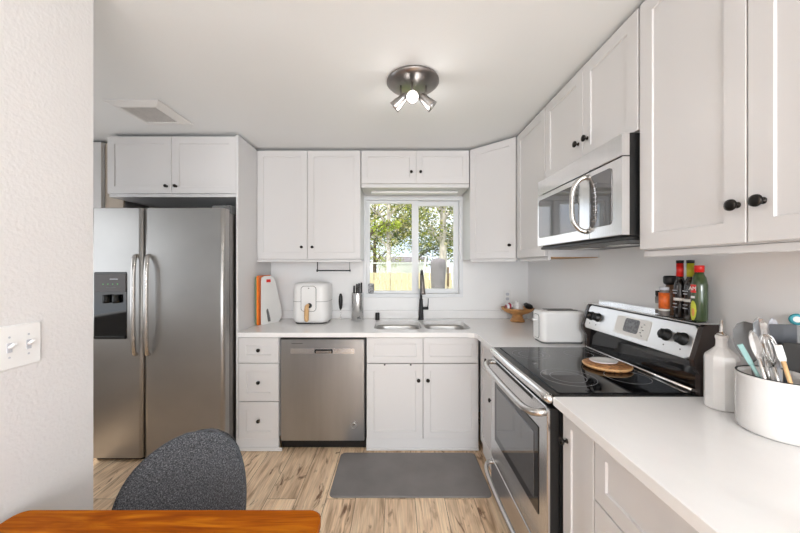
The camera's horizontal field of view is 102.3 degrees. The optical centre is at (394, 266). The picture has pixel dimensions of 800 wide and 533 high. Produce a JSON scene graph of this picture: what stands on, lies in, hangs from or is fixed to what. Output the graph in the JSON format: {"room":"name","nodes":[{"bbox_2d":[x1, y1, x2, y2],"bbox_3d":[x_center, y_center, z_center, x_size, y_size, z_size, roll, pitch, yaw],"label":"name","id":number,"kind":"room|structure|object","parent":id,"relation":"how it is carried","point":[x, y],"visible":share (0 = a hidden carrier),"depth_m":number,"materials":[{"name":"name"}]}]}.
{"room":"kitchen","nodes":[
{"label":"kitchen","id":0,"kind":"room"},
{"bbox_2d":[0,0,92,523],"bbox_3d":[-1.130,0.193,-0.979,0.120,2.475,4.242,0,0,0],"label":"wall","id":1,"kind":"structure","parent":0,"point":[46,46],"depth_m":0.99,"materials":[{"name":"paint"}]},
{"bbox_2d":[0,321,40,371],"bbox_3d":[-1.057,0.225,0.911,0.025,0.122,0.117,0,0,0],"label":"light switch","id":2,"kind":"object","parent":1,"relation":"attached to","point":[20,344],"visible":1,"depth_m":0.91,"materials":[{"name":"white plastic"}]},
{"bbox_2d":[93,412,509,532],"bbox_3d":[-0.820,1.480,0.035,4.560,0.100,6.570,0,0,0],"label":"floor","id":3,"kind":"structure","parent":0,"point":[291,478],"depth_m":1.97,"materials":[{"name":"brown wood"}]},
{"bbox_2d":[105,143,124,207],"bbox_3d":[-2.337,0.201,2.690,0.150,2.455,0.020,0,0,0],"label":"filler panel","id":4,"kind":"object","parent":3,"relation":"on","point":[110,202],"visible":0.07,"depth_m":2.68,"materials":[{"name":"beige wood"}]},
{"bbox_2d":[93,142,148,207],"bbox_3d":[-2.679,0.201,2.894,0.523,2.455,0.547,0,0,0],"label":"wall","id":5,"kind":"structure","parent":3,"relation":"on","point":[98,147],"depth_m":2.65,"materials":[{"name":"white paint"}]},
{"bbox_2d":[0,510,320,532],"bbox_3d":[-0.613,1.048,0.402,0.830,0.761,0.970,0,0,0],"label":"dining table","id":6,"kind":"object","parent":3,"relation":"on","point":[31,521],"visible":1,"depth_m":0.84,"materials":[{"name":"brown wood"}]},
{"bbox_2d":[93,205,235,458],"bbox_3d":[-1.736,0.478,2.701,0.977,1.897,0.838,0,0,0],"label":"refrigerator","id":7,"kind":"object","parent":3,"relation":"on","point":[164,279],"visible":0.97,"depth_m":2.35,"materials":[{"name":"silver metal"}]},
{"bbox_2d":[112,428,246,509],"bbox_3d":[-0.770,1.036,1.051,0.541,0.790,0.484,0,0,13],"label":"dining chair","id":8,"kind":"object","parent":3,"relation":"on","point":[203,469],"visible":0.83,"depth_m":1.20,"materials":[{"name":"fabric"}]},
{"bbox_2d":[236,135,270,443],"bbox_3d":[-1.228,0.202,2.837,0.017,2.453,0.663,0,0,0],"label":"panel","id":9,"kind":"object","parent":3,"relation":"on","point":[248,268],"visible":0.33,"depth_m":2.61,"materials":[{"name":"white wood"}]},
{"bbox_2d":[238,337,282,450],"bbox_3d":[-1.044,0.988,2.810,0.345,0.881,0.660,0,0,0],"label":"base cabinet","id":10,"kind":"object","parent":3,"relation":"on","point":[259,357],"visible":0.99,"depth_m":2.50,"materials":[{"name":"white wood"}]},
{"bbox_2d":[281,337,366,446],"bbox_3d":[-0.561,0.991,2.802,0.667,0.874,0.637,0,0,0],"label":"dishwasher","id":11,"kind":"object","parent":3,"relation":"on","point":[324,379],"visible":0.99,"depth_m":2.49,"materials":[{"name":"silver metal"}]},
{"bbox_2d":[330,453,491,497],"bbox_3d":[0.098,1.425,2.225,1.015,0.009,0.475,0,0,0],"label":"kitchen mat","id":12,"kind":"object","parent":3,"relation":"on","point":[357,475],"visible":1,"depth_m":2.17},
{"bbox_2d":[366,337,478,450],"bbox_3d":[0.214,0.988,2.805,0.872,0.881,0.669,0,0,0],"label":"base cabinet","id":13,"kind":"object","parent":3,"relation":"on","point":[422,392],"visible":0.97,"depth_m":2.50,"materials":[{"name":"white wood"}]},
{"bbox_2d":[237,312,584,348],"bbox_3d":[0.044,0.493,2.604,2.523,0.104,1.124,0,0,0],"label":"countertop","id":14,"kind":"structure","parent":13,"relation":"on","point":[490,332],"depth_m":2.57,"materials":[{"name":"stone"}]},
{"bbox_2d":[255,276,256,324],"bbox_3d":[-1.201,0.296,2.915,0.010,0.425,0.270,0,0,0],"label":"cutting board","id":15,"kind":"object","parent":14,"relation":"on","point":[256,276],"visible":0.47,"depth_m":2.78,"materials":[{"name":"green plastic"}]},
{"bbox_2d":[257,275,270,324],"bbox_3d":[-1.181,0.294,2.905,0.016,0.430,0.270,0,0,1],"label":"cutting board","id":16,"kind":"object","parent":14,"relation":"on","point":[260,276],"visible":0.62,"depth_m":2.79,"materials":[{"name":"orange plastic"}]},
{"bbox_2d":[261,276,281,324],"bbox_3d":[-1.106,0.296,2.890,0.012,0.425,0.236,0,0,25],"label":"cutting board","id":17,"kind":"object","parent":14,"relation":"on","point":[271,312],"visible":1,"depth_m":2.86,"materials":[{"name":"grey plastic"}]},
{"bbox_2d":[293,282,331,323],"bbox_3d":[-0.757,0.327,2.952,0.323,0.365,0.351,0,0,0],"label":"air fryer","id":18,"kind":"object","parent":14,"relation":"on","point":[312,301],"visible":1,"depth_m":2.85,"materials":[{"name":"white plastic"}]},
{"bbox_2d":[337,293,343,320],"bbox_3d":[-0.512,0.381,3.042,0.063,0.255,0.068,0,0,0],"label":"milk frother","id":19,"kind":"object","parent":14,"relation":"on","point":[340,294],"visible":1,"depth_m":3.02,"materials":[{"name":"black metal"}]},
{"bbox_2d":[352,292,363,321],"bbox_3d":[-0.352,0.378,3.029,0.112,0.262,0.114,0,0,0],"label":"knife block","id":20,"kind":"object","parent":14,"relation":"on","point":[357,298],"visible":0.88,"depth_m":2.98,"materials":[{"name":"metal"}]},
{"bbox_2d":[280,310,526,318],"bbox_3d":[0.044,0.469,3.158,2.521,0.079,0.019,0,0,0],"label":"upstand","id":21,"kind":"object","parent":14,"relation":"on","point":[286,314],"visible":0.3,"depth_m":3.15,"materials":[{"name":"stone"}]},
{"bbox_2d":[375,325,465,329],"bbox_3d":[0.227,0.638,2.810,0.827,0.184,0.444,0,0,0],"label":"sink","id":22,"kind":"object","parent":14,"relation":"in","point":[382,327],"visible":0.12,"depth_m":3.02,"materials":[{"name":"metal"}]},
{"bbox_2d":[418,270,428,319],"bbox_3d":[0.272,0.269,3.007,0.099,0.481,0.212,0,0,0],"label":"kitchen faucet","id":23,"kind":"object","parent":14,"relation":"on","point":[422,283],"visible":1,"depth_m":3.06,"materials":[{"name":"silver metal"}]},
{"bbox_2d":[501,306,534,322],"bbox_3d":[1.135,0.445,2.985,0.292,0.129,0.292,0,0,0],"label":"pedestal bowl","id":24,"kind":"object","parent":14,"relation":"on","point":[517,314],"visible":0.91,"depth_m":2.92,"materials":[{"name":"brown wood"}]},
{"bbox_2d":[505,303,513,308],"bbox_3d":[1.047,0.364,2.950,0.066,0.062,0.070,0,0,0],"label":"snack packet","id":25,"kind":"object","parent":24,"relation":"on","point":[508,305],"visible":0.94,"depth_m":2.92,"materials":[{"name":"white plastic"}]},
{"bbox_2d":[512,301,522,308],"bbox_3d":[1.125,0.367,2.975,0.116,0.102,0.116,0,0,0],"label":"lidded pot","id":26,"kind":"object","parent":24,"relation":"in","point":[517,305],"visible":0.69,"depth_m":2.94,"materials":[{"name":"ceramic"}]},
{"bbox_2d":[524,303,532,308],"bbox_3d":[1.223,0.364,2.955,0.074,0.063,0.070,0,0,0],"label":"snack packet","id":27,"kind":"object","parent":24,"relation":"on","point":[526,305],"visible":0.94,"depth_m":2.93,"materials":[{"name":"black plastic"}]},
{"bbox_2d":[527,312,532,320],"bbox_3d":[1.298,0.469,2.595,0.019,0.079,1.101,0,0,0],"label":"upstand","id":28,"kind":"object","parent":14,"relation":"on","point":[529,315],"visible":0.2,"depth_m":3.06,"materials":[{"name":"stone"}]},
{"bbox_2d":[531,309,584,343],"bbox_3d":[1.093,0.400,2.185,0.321,0.216,0.165,0,0,0],"label":"toaster","id":29,"kind":"object","parent":14,"relation":"on","point":[550,326],"visible":0.98,"depth_m":2.10,"materials":[{"name":"white plastic"}]},
{"bbox_2d":[481,343,492,468],"bbox_3d":[0.953,0.988,2.260,0.654,0.881,0.430,0,0,0],"label":"base cabinet","id":30,"kind":"object","parent":3,"relation":"on","point":[485,353],"visible":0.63,"depth_m":2.33,"materials":[{"name":"white wood"}]},
{"bbox_2d":[484,299,719,532],"bbox_3d":[0.911,0.818,1.652,0.761,1.220,0.786,0,0,0],"label":"electric range","id":31,"kind":"object","parent":3,"relation":"on","point":[665,354],"visible":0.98,"depth_m":1.50,"materials":[{"name":"silver metal"}]},
{"bbox_2d":[552,403,562,532],"bbox_3d":[0.969,0.983,1.652,0.633,0.891,0.768,0,0,0],"label":"panel","id":32,"kind":"object","parent":31,"relation":"in","point":[558,415],"depth_m":1.28,"materials":[{"name":"black metal"}]},
{"bbox_2d":[494,347,698,396],"bbox_3d":[0.910,0.522,1.652,0.600,0.027,0.768,0,0,0],"label":"cooktop","id":33,"kind":"object","parent":31,"relation":"in","point":[553,371],"depth_m":1.48,"materials":[{"name":"black glass"}]},
{"bbox_2d":[582,358,633,372],"bbox_3d":[1.062,0.494,1.615,0.217,0.017,0.217,0,0,0],"label":"trivet","id":34,"kind":"object","parent":31,"relation":"on","point":[620,367],"visible":0.75,"depth_m":1.56,"materials":[{"name":"wood"}]},
{"bbox_2d":[589,357,617,363],"bbox_3d":[1.058,0.479,1.635,0.132,0.012,0.110,0,0,0],"label":"spoon rest","id":35,"kind":"object","parent":34,"relation":"on","point":[602,360],"visible":1,"depth_m":1.64,"materials":[{"name":"ceramic"}]},
{"bbox_2d":[655,291,658,313],"bbox_3d":[1.256,0.169,1.530,0.033,0.108,0.033,0,0,0],"label":"spice jar","id":36,"kind":"object","parent":31,"relation":"on","point":[656,292],"visible":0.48,"depth_m":1.53,"materials":[{"name":"grey glass"}]},
{"bbox_2d":[658,287,669,315],"bbox_3d":[1.222,0.158,1.462,0.040,0.130,0.040,0,0,0],"label":"spice jar","id":37,"kind":"object","parent":31,"relation":"on","point":[663,294],"visible":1,"depth_m":1.45,"materials":[{"name":"orange glass"}]},
{"bbox_2d":[663,276,675,315],"bbox_3d":[1.262,0.132,1.475,0.054,0.181,0.054,0,0,0],"label":"pepper grinder","id":38,"kind":"object","parent":31,"relation":"on","point":[668,281],"visible":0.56,"depth_m":1.46,"materials":[{"name":"black plastic"}]},
{"bbox_2d":[665,285,672,315],"bbox_3d":[1.262,0.153,1.475,0.046,0.139,0.046,0,0,0],"label":"jar","id":39,"kind":"object","parent":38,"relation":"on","point":[670,286],"depth_m":1.46,"materials":[{"name":"orange glass"}]},
{"bbox_2d":[673,260,684,317],"bbox_3d":[1.246,0.098,1.408,0.045,0.250,0.044,0,0,0],"label":"vinegar bottle","id":40,"kind":"object","parent":31,"relation":"on","point":[678,287],"visible":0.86,"depth_m":1.40,"materials":[{"name":"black glass"}]},
{"bbox_2d":[683,260,694,319],"bbox_3d":[1.246,0.098,1.358,0.045,0.250,0.044,0,0,0],"label":"vinegar bottle","id":41,"kind":"object","parent":31,"relation":"on","point":[690,264],"visible":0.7,"depth_m":1.35,"materials":[{"name":"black glass"}]},
{"bbox_2d":[689,265,708,321],"bbox_3d":[1.234,0.109,1.308,0.058,0.227,0.054,0,0,0],"label":"oil bottle","id":42,"kind":"object","parent":31,"relation":"on","point":[699,295],"visible":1,"depth_m":1.29,"materials":[{"name":"green glass"}]},
{"bbox_2d":[690,301,696,319],"bbox_3d":[1.209,0.178,1.306,0.003,0.079,0.025,0,0,-4],"label":"label","id":43,"kind":"object","parent":42,"relation":"attached to","point":[693,304],"depth_m":1.30,"materials":[{"name":"yellow paper"}]},
{"bbox_2d":[559,414,698,532],"bbox_3d":[0.953,0.988,0.779,0.654,0.881,0.958,0,0,0],"label":"base cabinet","id":44,"kind":"object","parent":3,"relation":"on","point":[600,495],"visible":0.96,"depth_m":1.02,"materials":[{"name":"white wood"}]},
{"bbox_2d":[553,397,799,532],"bbox_3d":[0.963,0.527,0.781,0.686,0.035,0.962,0,0,0],"label":"countertop","id":45,"kind":"structure","parent":44,"relation":"on","point":[718,475],"depth_m":0.86,"materials":[{"name":"stone"}]},
{"bbox_2d":[704,320,740,412],"bbox_3d":[1.180,0.351,1.163,0.091,0.315,0.096,0,0,0],"label":"oil bottle","id":46,"kind":"object","parent":45,"relation":"on","point":[720,361],"visible":0.98,"depth_m":1.14,"materials":[{"name":"white ceramic"}]},
{"bbox_2d":[734,365,799,446],"bbox_3d":[1.186,0.420,0.988,0.202,0.178,0.202,0,0,0],"label":"utensil crock","id":47,"kind":"object","parent":45,"relation":"on","point":[768,409],"visible":0.88,"depth_m":0.95,"materials":[{"name":"ceramic"}]},
{"bbox_2d":[733,321,756,375],"bbox_3d":[1.166,0.338,1.060,0.030,0.310,0.074,0,0,-34],"label":"serving spoon","id":48,"kind":"object","parent":47,"relation":"in","point":[741,331],"visible":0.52,"depth_m":1.07,"materials":[{"name":"grey plastic"}]},
{"bbox_2d":[737,344,761,378],"bbox_3d":[1.121,0.365,0.977,0.141,0.259,0.011,0,0,8],"label":"spatula","id":49,"kind":"object","parent":47,"relation":"in","point":[743,350],"visible":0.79,"depth_m":0.98,"materials":[{"name":"green plastic"}]},
{"bbox_2d":[749,330,766,379],"bbox_3d":[1.100,0.341,0.954,0.101,0.304,0.016,0,0,-3],"label":"spoon","id":50,"kind":"object","parent":47,"relation":"in","point":[755,344],"visible":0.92,"depth_m":0.95,"materials":[{"name":"silver metal"}]},
{"bbox_2d":[753,317,771,380],"bbox_3d":[1.175,0.328,1.020,0.058,0.330,0.012,0,0,32],"label":"spoon","id":51,"kind":"object","parent":47,"relation":"in","point":[759,325],"visible":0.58,"depth_m":1.02,"materials":[{"name":"silver metal"}]},
{"bbox_2d":[759,334,780,382],"bbox_3d":[1.155,0.349,0.975,0.094,0.289,0.041,0,0,0],"label":"wire whisk","id":52,"kind":"object","parent":47,"relation":"in","point":[773,367],"visible":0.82,"depth_m":0.97,"materials":[{"name":"silver metal"}]},
{"bbox_2d":[767,318,781,381],"bbox_3d":[1.176,0.327,0.990,0.013,0.331,0.041,0,0,-45],"label":"spatula","id":53,"kind":"object","parent":47,"relation":"in","point":[771,321],"visible":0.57,"depth_m":0.99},
{"bbox_2d":[769,324,797,383],"bbox_3d":[1.179,0.333,0.974,0.064,0.320,0.038,0,0,0],"label":"turner","id":54,"kind":"object","parent":47,"relation":"in","point":[782,333],"visible":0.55,"depth_m":0.97,"materials":[{"name":"plastic"}]},
{"bbox_2d":[774,345,793,384],"bbox_3d":[1.137,0.358,0.920,0.108,0.272,0.013,0,0,-5],"label":"scraper","id":55,"kind":"object","parent":47,"relation":"in","point":[779,349],"visible":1,"depth_m":0.91,"materials":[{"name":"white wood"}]},
{"bbox_2d":[783,343,799,372],"bbox_3d":[1.172,0.355,0.924,0.078,0.276,0.046,0,0,0],"label":"black turner","id":56,"kind":"object","parent":47,"relation":"in","point":[792,350],"visible":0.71,"depth_m":0.93,"materials":[{"name":"plastic"}]},
{"bbox_2d":[788,314,799,377],"bbox_3d":[1.277,0.323,1.040,0.085,0.339,0.029,0,0,-10],"label":"brush","id":57,"kind":"object","parent":47,"relation":"in","point":[794,319],"visible":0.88,"depth_m":1.04,"materials":[{"name":"teal plastic"}]},
{"bbox_2d":[797,325,799,342],"bbox_3d":[1.255,0.337,0.977,0.063,0.311,0.029,0,0,35],"label":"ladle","id":58,"kind":"object","parent":47,"relation":"in","point":[798,326],"visible":0.22,"depth_m":0.99,"materials":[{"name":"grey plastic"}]},
{"bbox_2d":[149,195,527,411],"bbox_3d":[-0.820,0.193,3.245,4.560,2.475,0.150,0,0,0],"label":"wall","id":59,"kind":"structure","parent":0,"point":[485,284],"depth_m":3.17,"materials":[{"name":"paint"}]},
{"bbox_2d":[107,136,235,207],"bbox_3d":[-1.742,-0.784,2.825,1.007,0.477,0.687,0,0,0],"label":"upper cabinet","id":60,"kind":"object","parent":59,"relation":"attached to","point":[150,171],"visible":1,"depth_m":2.52,"materials":[{"name":"white wood"}]},
{"bbox_2d":[257,151,363,261],"bbox_3d":[-0.760,-0.531,2.990,0.913,0.983,0.357,0,0,0],"label":"upper cabinet","id":61,"kind":"object","parent":59,"relation":"attached to","point":[310,204],"visible":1,"depth_m":2.85,"materials":[{"name":"white wood"}]},
{"bbox_2d":[316,262,350,271],"bbox_3d":[-0.580,-0.006,3.020,0.324,0.112,0.030,0,0,0],"label":"paper towel holder","id":62,"kind":"object","parent":61,"relation":"attached to","point":[317,270],"visible":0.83,"depth_m":3.01,"materials":[{"name":"metal"}]},
{"bbox_2d":[363,197,462,296],"bbox_3d":[0.177,-0.192,3.214,0.981,0.989,0.112,0,0,0],"label":"window","id":63,"kind":"structure","parent":59,"relation":"in","point":[456,203],"depth_m":3.17,"materials":[{"name":"plastic"}]},
{"bbox_2d":[368,283,373,292],"bbox_3d":[-0.237,0.215,3.170,0.055,0.100,0.013,0,0,0],"label":"thermometer","id":64,"kind":"object","parent":63,"relation":"attached to","point":[370,285],"visible":1,"depth_m":3.16,"materials":[{"name":"grey plastic"}]},
{"bbox_2d":[361,151,468,195],"bbox_3d":[0.178,-0.860,2.990,0.953,0.326,0.357,0,0,0],"label":"upper cabinet","id":65,"kind":"object","parent":59,"relation":"attached to","point":[380,170],"visible":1,"depth_m":2.85,"materials":[{"name":"white wood"}]},
{"bbox_2d":[371,191,457,194],"bbox_3d":[0.180,-0.687,3.000,0.800,0.018,0.070,0,0,0],"label":"light","id":66,"kind":"object","parent":65,"relation":"attached to","point":[372,192],"visible":1,"depth_m":2.97,"materials":[{"name":"white plastic"}]},
{"bbox_2d":[462,137,518,261],"bbox_3d":[0.984,-0.531,2.855,0.648,0.983,0.626,0,0,0],"label":"upper cabinet","id":67,"kind":"object","parent":59,"relation":"attached to","point":[490,199],"visible":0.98,"depth_m":2.69,"materials":[{"name":"white wood"}]},
{"bbox_2d":[504,291,510,301],"bbox_3d":[1.105,0.295,3.166,0.072,0.117,0.007,0,0,0],"label":"wall outlet","id":68,"kind":"object","parent":59,"relation":"attached to","point":[507,294],"visible":1,"depth_m":3.16,"materials":[{"name":"white plastic"}]},
{"bbox_2d":[93,0,644,151],"bbox_3d":[-0.820,-1.105,0.035,4.560,0.120,6.570,0,0,0],"label":"ceiling","id":69,"kind":"structure","parent":0,"point":[275,75],"depth_m":1.67,"materials":[{"name":"white paint"}]},
{"bbox_2d":[103,100,192,124],"bbox_3d":[-1.656,-1.034,2.188,0.348,0.021,0.345,0,0,0],"label":"ceiling vent","id":70,"kind":"object","parent":69,"relation":"in","point":[148,112],"visible":1,"depth_m":2.15,"materials":[{"name":"white plastic"}]},
{"bbox_2d":[124,108,176,121],"bbox_3d":[-1.656,-1.036,2.188,0.222,0.015,0.219,0,0,0],"label":"vent grille","id":71,"kind":"object","parent":70,"relation":"attached to","point":[143,114],"depth_m":2.19,"materials":[{"name":"white metal"}]},
{"bbox_2d":[387,65,438,111],"bbox_3d":[0.100,-0.953,1.810,0.292,0.182,0.292,0,0,0],"label":"ceiling spotlight","id":72,"kind":"object","parent":69,"relation":"attached to","point":[412,83],"visible":1,"depth_m":1.76,"materials":[{"name":"silver metal"}]},
{"bbox_2d":[528,247,799,367],"bbox_3d":[1.385,0.193,0.035,0.150,2.475,6.270,0,0,0],"label":"wall","id":73,"kind":"structure","parent":0,"point":[746,287],"depth_m":1.52,"materials":[{"name":"paint"}]},
{"bbox_2d":[517,108,598,261],"bbox_3d":[1.134,-0.530,2.302,0.348,0.985,0.476,0,0,0],"label":"upper cabinet","id":74,"kind":"object","parent":73,"relation":"attached to","point":[531,141],"visible":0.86,"depth_m":2.28,"materials":[{"name":"white wood"}]},
{"bbox_2d":[545,8,639,177],"bbox_3d":[1.119,-0.779,1.666,0.377,0.487,0.788,0,0,0],"label":"upper cabinet","id":75,"kind":"object","parent":73,"relation":"attached to","point":[600,103],"visible":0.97,"depth_m":1.52,"materials":[{"name":"white wood"}]},
{"bbox_2d":[538,133,639,249],"bbox_3d":[1.069,-0.316,1.653,0.474,0.432,0.753,0,0,0],"label":"microwave","id":76,"kind":"object","parent":75,"relation":"attached to","point":[592,202],"visible":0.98,"depth_m":1.46,"materials":[{"name":"silver metal"}]},
{"bbox_2d":[640,0,799,256],"bbox_3d":[1.119,-0.530,0.859,0.377,0.985,0.818,0,0,0],"label":"upper cabinet","id":77,"kind":"object","parent":73,"relation":"attached to","point":[720,79],"visible":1,"depth_m":0.97,"materials":[{"name":"white wood"}]},
{"label":"outside","id":78,"kind":"structure","parent":0,"visible":0},
{"bbox_3d":[2.000,1.730,21.665,32.000,0.100,36.670,0,0,0],"label":"ground","id":79,"kind":"structure","parent":78,"visible":0},
{"bbox_2d":[370,219,402,237],"bbox_3d":[-0.298,-0.021,9.401,1.060,3.402,0.437,0,0,0],"label":"tree","id":80,"kind":"object","parent":79,"relation":"on","point":[386,224],"visible":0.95,"depth_m":9.38,"materials":[{"name":"green plant"}]},
{"bbox_2d":[370,204,433,271],"bbox_3d":[-0.299,-2.571,11.267,3.418,8.502,1.366,0,0,-7],"label":"tree","id":81,"kind":"object","parent":79,"relation":"on","point":[395,235],"visible":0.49,"depth_m":11.15,"materials":[{"name":"green plant"}]},
{"bbox_2d":[376,257,428,289],"bbox_3d":[0.500,0.480,23.550,3.700,2.400,2.200,0,0,0],"label":"garden shed","id":82,"kind":"object","parent":79,"relation":"on","point":[403,268],"visible":0.4,"depth_m":22.60,"materials":[{"name":"white"}]},
{"bbox_2d":[370,204,451,272],"bbox_3d":[0.356,-1.821,18.997,6.716,7.003,1.992,0,0,0],"label":"tree","id":83,"kind":"object","parent":79,"relation":"on","point":[374,248],"visible":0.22,"depth_m":18.92,"materials":[{"name":"green plant"}]},
{"bbox_2d":[370,261,452,289],"bbox_3d":[1.547,0.775,8.055,9.094,1.810,0.110,0,0,0],"label":"wooden fence","id":84,"kind":"object","parent":79,"relation":"on","point":[388,280],"visible":0.07,"depth_m":8.00,"materials":[{"name":"brown wood"}]},
{"bbox_2d":[391,204,452,266],"bbox_3d":[1.839,-1.821,16.006,4.476,7.003,1.716,0,0,0],"label":"tree","id":85,"kind":"object","parent":79,"relation":"on","point":[423,251],"visible":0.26,"depth_m":15.92,"materials":[{"name":"green plant"}]},
{"bbox_2d":[403,204,452,272],"bbox_3d":[1.907,-2.821,13.401,3.480,9.003,1.509,0,0,0],"label":"tree","id":86,"kind":"object","parent":79,"relation":"on","point":[443,241],"visible":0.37,"depth_m":13.30,"materials":[{"name":"green plant"}]},
{"bbox_2d":[430,258,445,288],"bbox_3d":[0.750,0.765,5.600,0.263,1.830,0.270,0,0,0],"label":"covered grill","id":87,"kind":"object","parent":79,"relation":"on","point":[437,265],"visible":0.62,"depth_m":5.49,"materials":[{"name":"grey fabric"}]},
{"bbox_2d":[446,267,448,288],"bbox_3d":[0.945,0.845,5.750,0.140,1.670,0.140,0,0,0],"label":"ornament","id":88,"kind":"object","parent":79,"relation":"on","point":[447,267],"visible":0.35,"depth_m":5.74,"materials":[{"name":"brown wood"}]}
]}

